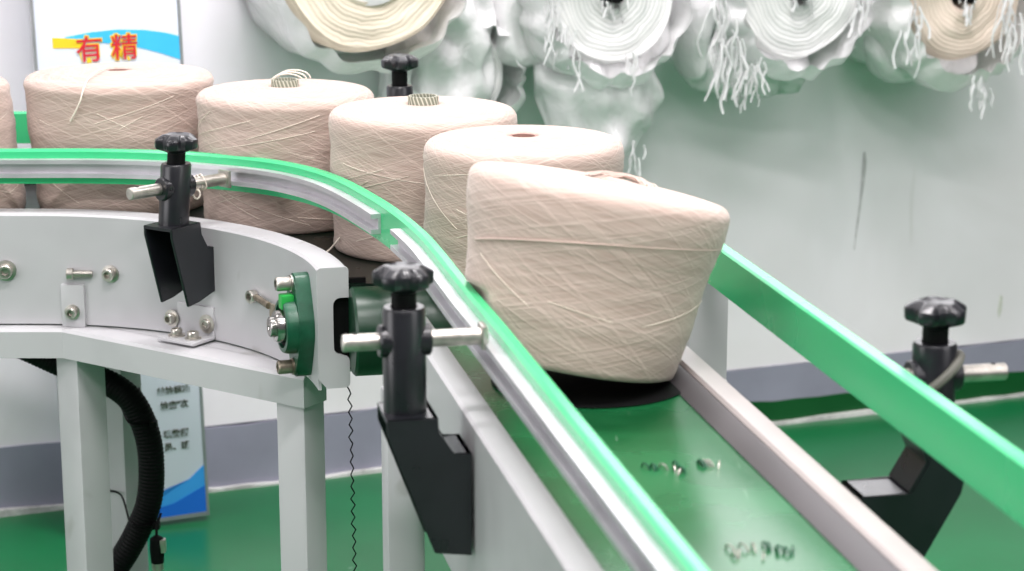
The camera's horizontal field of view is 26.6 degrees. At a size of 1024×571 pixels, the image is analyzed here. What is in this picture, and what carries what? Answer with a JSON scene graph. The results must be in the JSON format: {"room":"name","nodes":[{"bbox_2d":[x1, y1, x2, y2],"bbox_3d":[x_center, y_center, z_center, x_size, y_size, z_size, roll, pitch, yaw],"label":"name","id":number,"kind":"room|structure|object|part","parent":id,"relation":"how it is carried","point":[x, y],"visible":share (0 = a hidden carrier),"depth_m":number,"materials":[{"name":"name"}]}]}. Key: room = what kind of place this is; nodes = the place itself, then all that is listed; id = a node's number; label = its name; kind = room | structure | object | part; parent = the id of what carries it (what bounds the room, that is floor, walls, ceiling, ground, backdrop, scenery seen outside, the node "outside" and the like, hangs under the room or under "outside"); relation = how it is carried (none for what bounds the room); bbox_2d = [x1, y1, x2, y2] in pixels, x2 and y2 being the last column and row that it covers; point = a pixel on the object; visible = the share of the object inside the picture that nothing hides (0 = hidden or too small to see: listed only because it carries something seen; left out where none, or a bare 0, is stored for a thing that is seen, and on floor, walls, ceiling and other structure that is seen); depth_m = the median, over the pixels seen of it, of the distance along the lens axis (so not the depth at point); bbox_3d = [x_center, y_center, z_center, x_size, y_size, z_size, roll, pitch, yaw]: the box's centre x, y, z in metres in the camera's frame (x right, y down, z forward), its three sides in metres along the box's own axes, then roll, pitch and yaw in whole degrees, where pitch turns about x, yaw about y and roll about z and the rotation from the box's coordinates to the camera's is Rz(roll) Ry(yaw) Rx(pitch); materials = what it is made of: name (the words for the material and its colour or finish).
{"room":"textile factory","nodes":[
{"label":"textile factory","id":0,"kind":"room"},
{"bbox_2d":[0,0,1023,446],"bbox_3d":[0.324,-1.379,4.024,7.800,3.176,0.120,-5,14,-20],"label":"wall","id":1,"kind":"structure","parent":0,"point":[942,211],"depth_m":4.36,"materials":[{"name":"white paint"}]},
{"bbox_2d":[246,0,466,73],"bbox_3d":[-0.275,-0.567,3.761,0.370,0.379,0.280,-5,14,-20],"label":"roll","id":2,"kind":"object","parent":1,"relation":"hanging from","point":[365,27],"visible":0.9,"depth_m":3.69,"materials":[{"name":"fabric"}]},
{"bbox_2d":[378,0,525,111],"bbox_3d":[-0.107,-0.406,3.911,0.263,0.312,0.208,-5,14,-20],"label":"roll","id":3,"kind":"object","parent":1,"relation":"hanging from","point":[466,62],"visible":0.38,"depth_m":3.84,"materials":[{"name":"white"}]},
{"bbox_2d":[0,392,1023,516],"bbox_3d":[0.337,0.288,4.384,7.800,0.014,0.076,-5,14,-20],"label":"trim","id":4,"kind":"structure","parent":1,"relation":"attached to","point":[12,511],"depth_m":4.11,"materials":[{"name":"paint"}]},
{"bbox_2d":[0,339,1023,507],"bbox_3d":[0.335,0.232,4.376,7.800,0.126,0.064,-5,14,-20],"label":"trim","id":5,"kind":"structure","parent":1,"relation":"attached to","point":[244,452],"depth_m":4.07,"materials":[{"name":"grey paint"}]},
{"bbox_2d":[491,0,692,176],"bbox_3d":[0.131,-0.452,3.949,0.366,0.484,0.300,-5,14,-20],"label":"roll","id":6,"kind":"object","parent":1,"relation":"hanging from","point":[594,62],"visible":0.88,"depth_m":3.88,"materials":[{"name":"white fabric"}]},
{"bbox_2d":[670,0,874,113],"bbox_3d":[0.467,-0.527,4.052,0.374,0.370,0.300,-5,14,-20],"label":"roll","id":7,"kind":"object","parent":1,"relation":"hanging from","point":[738,48],"visible":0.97,"depth_m":3.99,"materials":[{"name":"white fabric"}]},
{"bbox_2d":[853,152,866,249],"bbox_3d":[0.705,-0.172,4.396,0.023,0.202,0.003,-5,14,-20],"label":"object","id":8,"kind":"structure","parent":1,"relation":"attached to","point":[864,162],"depth_m":4.39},
{"bbox_2d":[750,371,1023,421],"bbox_3d":[2.017,0.117,5.009,4.200,0.057,0.068,-5,14,-20],"label":"baseboard","id":9,"kind":"structure","parent":1,"relation":"attached to","point":[795,408],"depth_m":4.47,"materials":[{"name":"green paint"}]},
{"bbox_2d":[848,0,1023,118],"bbox_3d":[0.821,-0.540,4.194,0.349,0.404,0.295,-5,14,-20],"label":"roll","id":10,"kind":"object","parent":1,"relation":"hanging from","point":[939,45],"visible":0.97,"depth_m":4.12,"materials":[{"name":"white fabric"}]},
{"bbox_2d":[997,295,1002,317],"bbox_3d":[1.028,0.044,4.574,0.011,0.050,0.003,-5,14,-20],"label":"scratch","id":11,"kind":"object","parent":1,"relation":"attached to","point":[999,310],"depth_m":4.57},
{"bbox_2d":[0,397,1023,570],"bbox_3d":[0.500,0.827,2.252,9.000,0.050,9.000,0,13,0],"label":"floor","id":12,"kind":"structure","parent":0,"point":[241,531],"depth_m":3.85,"materials":[{"name":"green paint"}]},
{"bbox_2d":[28,0,209,521],"bbox_3d":[-0.687,-0.244,3.705,0.249,1.349,0.102,-6,15,-20],"label":"poster","id":13,"kind":"object","parent":12,"relation":"on","point":[63,32],"visible":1,"depth_m":3.64,"materials":[{"name":"paper"}]},
{"bbox_2d":[0,184,453,570],"bbox_3d":[-0.656,0.240,3.037,1.687,0.728,0.628,4,14,16],"label":"conveyor","id":14,"kind":"object","parent":12,"relation":"on","point":[78,287],"visible":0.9,"depth_m":2.83,"materials":[{"name":"metal"}]},
{"bbox_2d":[0,75,25,208],"bbox_3d":[-0.801,-0.194,2.986,0.254,0.186,0.252,0,13,0],"label":"cone","id":15,"kind":"object","parent":14,"relation":"on","point":[12,196],"visible":0.73,"depth_m":2.96,"materials":[{"name":"beige fabric"}]},
{"bbox_3d":[-0.584,0.345,2.993,0.047,0.529,0.047,12,18,41],"label":"leg","id":16,"kind":"part","parent":14,"relation":"part of","materials":[{"name":"paint"}]},
{"bbox_2d":[17,358,164,570],"bbox_3d":[-0.668,0.297,3.125,0.349,0.568,0.089,3,14,11],"label":"corrugated hose","id":17,"kind":"object","parent":14,"relation":"attached to","point":[136,408],"visible":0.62,"depth_m":3.08,"materials":[{"name":"black plastic"}]},
{"bbox_2d":[150,513,166,570],"bbox_3d":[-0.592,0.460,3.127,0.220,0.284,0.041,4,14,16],"label":"connector","id":18,"kind":"object","parent":17,"relation":"hanging from","point":[157,542],"visible":1,"depth_m":3.06,"materials":[{"name":"black plastic"}]},
{"bbox_2d":[23,62,213,213],"bbox_3d":[-0.546,-0.212,3.037,0.261,0.196,0.262,-7,15,-26],"label":"cone","id":19,"kind":"object","parent":14,"relation":"on","point":[114,105],"visible":0.64,"depth_m":2.93,"materials":[{"name":"beige fabric"}]},
{"bbox_3d":[-0.580,0.286,3.243,0.046,0.529,0.046,8,15,29],"label":"leg","id":20,"kind":"part","parent":14,"relation":"part of","materials":[{"name":"paint"}]},
{"bbox_2d":[110,490,160,529],"bbox_3d":[-0.561,0.320,3.184,0.067,0.014,0.213,-4,14,-16],"label":"cable tie","id":21,"kind":"object","parent":14,"relation":"attached to","point":[153,524],"visible":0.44,"depth_m":3.10,"materials":[{"name":"black plastic"}]},
{"bbox_2d":[122,387,157,427],"bbox_3d":[-0.560,0.173,3.149,0.067,0.014,0.214,-4,14,-16],"label":"cable tie","id":22,"kind":"object","parent":14,"relation":"attached to","point":[153,423],"visible":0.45,"depth_m":3.06,"materials":[{"name":"black plastic"}]},
{"bbox_3d":[-0.797,-0.013,2.855,1.301,0.150,0.257,3,14,14],"label":"frame","id":23,"kind":"part","parent":14,"relation":"part of","materials":[{"name":"paint"}]},
{"bbox_2d":[126,132,230,306],"bbox_3d":[-0.421,-0.085,2.769,0.059,0.221,0.154,9,16,33],"label":"clamp","id":24,"kind":"object","parent":14,"relation":"attached to","point":[181,259],"visible":1,"depth_m":2.76,"materials":[{"name":"black plastic"}]},
{"bbox_3d":[-0.422,-0.180,2.741,0.055,0.023,0.055,9,16,33],"label":"star knob","id":25,"kind":"part","parent":24,"relation":"part of","materials":[{"name":"black plastic"}]},
{"bbox_3d":[-0.425,-0.160,2.745,0.025,0.029,0.024,9,16,33],"label":"knob stem","id":26,"kind":"part","parent":24,"relation":"part of","materials":[{"name":"black plastic"}]},
{"bbox_3d":[-0.423,-0.127,2.761,0.022,0.022,0.154,13,19,43],"label":"cross rod","id":27,"kind":"part","parent":24,"relation":"part of","materials":[{"name":"metal"}]},
{"bbox_2d":[193,173,206,199],"bbox_3d":[-0.405,-0.127,2.784,0.020,0.031,0.023,-13,18,-43],"label":"knot","id":28,"kind":"object","parent":24,"relation":"attached to","point":[195,176],"visible":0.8,"depth_m":2.78,"materials":[{"name":"white"}]},
{"bbox_3d":[-0.841,0.049,2.939,1.223,0.003,0.222,2,14,10],"label":"ledge plate","id":29,"kind":"part","parent":14,"relation":"part of","materials":[{"name":"paint"}]},
{"bbox_2d":[196,69,373,234],"bbox_3d":[-0.306,-0.188,2.934,0.240,0.197,0.243,-1,13,-4],"label":"cone","id":30,"kind":"object","parent":14,"relation":"on","point":[285,118],"visible":0.73,"depth_m":2.84,"materials":[{"name":"beige fabric"}]},
{"bbox_3d":[-0.264,0.398,2.771,0.043,0.529,0.043,8,15,30],"label":"leg","id":31,"kind":"part","parent":14,"relation":"part of","materials":[{"name":"paint"}]},
{"bbox_3d":[-0.213,0.051,2.583,0.038,0.148,0.005,-3,14,-13],"label":"plate","id":32,"kind":"part","parent":14,"relation":"part of","materials":[{"name":"paint"}]},
{"bbox_2d":[347,387,356,570],"bbox_3d":[-0.193,0.296,2.637,0.010,0.361,0.004,0,13,0],"label":"thread","id":33,"kind":"object","parent":14,"relation":"hanging from","point":[347,387],"visible":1,"depth_m":2.62,"materials":[{"name":"fabric"}]},
{"bbox_2d":[381,53,418,96],"bbox_3d":[-0.178,-0.195,3.149,0.055,0.274,0.112,9,16,32],"label":"clamp","id":34,"kind":"object","parent":14,"relation":"attached to","point":[399,64],"visible":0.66,"depth_m":3.13,"materials":[{"name":"black plastic"}]},
{"bbox_2d":[14,111,29,142],"bbox_3d":[-0.644,-0.211,3.107,1.610,0.046,0.297,4,14,17],"label":"rail","id":35,"kind":"object","parent":34,"relation":"attached to","point":[22,136],"visible":0.02,"depth_m":3.20,"materials":[{"name":"green plastic"}]},
{"bbox_3d":[-0.163,-0.322,3.141,0.055,0.023,0.056,9,16,32],"label":"star knob","id":36,"kind":"part","parent":34,"relation":"part of","materials":[{"name":"black plastic"}]},
{"bbox_3d":[-0.163,-0.299,3.146,0.023,0.036,0.023,9,16,32],"label":"knob stem","id":37,"kind":"part","parent":34,"relation":"part of","materials":[{"name":"black rubber"}]},
{"bbox_2d":[326,93,516,262],"bbox_3d":[-0.113,-0.147,2.770,0.244,0.193,0.244,4,14,14],"label":"cone","id":38,"kind":"object","parent":14,"relation":"on","point":[377,144],"visible":0.53,"depth_m":2.67,"materials":[{"name":"beige fabric"}]},
{"bbox_2d":[423,124,624,275],"bbox_3d":[0.013,-0.091,2.564,0.240,0.180,0.241,0,13,0],"label":"cone","id":39,"kind":"object","parent":14,"relation":"on","point":[448,156],"visible":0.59,"depth_m":2.49,"materials":[{"name":"beige fabric"}]},
{"bbox_2d":[381,283,936,570],"bbox_3d":[0.191,0.523,1.773,0.432,0.763,1.495,-3,14,-11],"label":"conveyor","id":40,"kind":"object","parent":12,"relation":"on","point":[742,494],"visible":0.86,"depth_m":1.86,"materials":[{"name":"metal"}]},
{"bbox_3d":[-0.117,0.427,2.380,0.040,0.652,0.045,-3,14,-11],"label":"leg","id":41,"kind":"part","parent":40,"relation":"part of","materials":[{"name":"paint"}]},
{"bbox_2d":[341,262,488,554],"bbox_3d":[-0.087,0.111,1.960,0.132,0.266,0.062,-3,14,-11],"label":"clamp","id":42,"kind":"object","parent":40,"relation":"attached to","point":[434,467],"visible":1,"depth_m":1.94,"materials":[{"name":"black plastic"}]},
{"bbox_2d":[0,148,709,570],"bbox_3d":[-0.294,0.009,2.183,0.817,0.046,2.535,-11,17,-38],"label":"rail","id":43,"kind":"object","parent":42,"relation":"attached to","point":[639,531],"visible":0.89,"depth_m":2.10,"materials":[{"name":"green plastic"}]},
{"bbox_3d":[-0.097,-0.006,1.931,0.056,0.023,0.054,-3,14,-11],"label":"star knob","id":44,"kind":"part","parent":42,"relation":"part of","materials":[{"name":"black plastic"}]},
{"bbox_3d":[-0.097,0.013,1.935,0.023,0.029,0.023,-3,14,-11],"label":"knob stem","id":45,"kind":"part","parent":42,"relation":"part of","materials":[{"name":"black plastic"}]},
{"bbox_3d":[-0.087,0.048,1.946,0.132,0.022,0.022,-3,14,-11],"label":"cross rod","id":46,"kind":"part","parent":42,"relation":"part of","materials":[{"name":"metal"}]},
{"bbox_3d":[0.046,0.287,1.663,0.028,0.183,1.450,-3,14,-11],"label":"frame","id":47,"kind":"part","parent":40,"relation":"part of","materials":[{"name":"paint"}]},
{"bbox_2d":[491,369,680,408],"bbox_3d":[0.078,0.093,2.144,0.198,0.002,0.198,0,13,0],"label":"pad","id":48,"kind":"object","parent":40,"relation":"on","point":[581,392],"visible":0.33,"depth_m":2.10,"materials":[{"name":"black rubber"}]},
{"bbox_2d":[465,158,729,382],"bbox_3d":[0.083,-0.019,2.138,0.260,0.219,0.261,3,14,13],"label":"cone","id":49,"kind":"object","parent":48,"relation":"on","point":[603,275],"visible":0.96,"depth_m":2.03,"materials":[{"name":"beige fabric"}]},
{"bbox_3d":[0.214,0.349,2.485,0.046,0.755,0.030,-3,14,-11],"label":"rail post","id":50,"kind":"part","parent":40,"relation":"part of","materials":[{"name":"metal"}]},
{"bbox_3d":[0.284,0.280,1.691,0.028,0.183,1.410,-3,14,-11],"label":"frame","id":51,"kind":"part","parent":40,"relation":"part of","materials":[{"name":"metal"}]},
{"bbox_2d":[707,244,1023,526],"bbox_3d":[0.365,0.129,1.667,0.026,0.050,1.500,-3,14,-11],"label":"rail","id":52,"kind":"object","parent":40,"relation":"attached to","point":[984,460],"visible":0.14,"depth_m":1.84,"materials":[{"name":"green plastic"}]},
{"bbox_2d":[841,296,1008,556],"bbox_3d":[0.344,0.127,1.921,0.193,0.231,0.055,-3,14,-11],"label":"clamp","id":53,"kind":"object","parent":40,"relation":"attached to","point":[919,493],"visible":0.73,"depth_m":1.91,"materials":[{"name":"black plastic"}]},
{"bbox_3d":[0.372,0.024,1.903,0.056,0.023,0.055,-3,14,-11],"label":"star knob","id":54,"kind":"part","parent":53,"relation":"part of","materials":[{"name":"black plastic"}]},
{"bbox_3d":[0.372,0.044,1.907,0.023,0.029,0.023,-3,14,-11],"label":"knob stem","id":55,"kind":"part","parent":53,"relation":"part of","materials":[{"name":"black plastic"}]},
{"bbox_2d":[928,349,964,390],"bbox_3d":[0.374,0.082,1.908,0.053,0.048,0.038,-4,14,-16],"label":"rubber band","id":56,"kind":"object","parent":53,"relation":"attached to","point":[958,362],"visible":0.6,"depth_m":1.89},
{"bbox_3d":[0.380,0.079,1.917,0.120,0.022,0.022,-3,14,-11],"label":"cross rod","id":57,"kind":"part","parent":53,"relation":"part of","materials":[{"name":"metal"}]}
]}

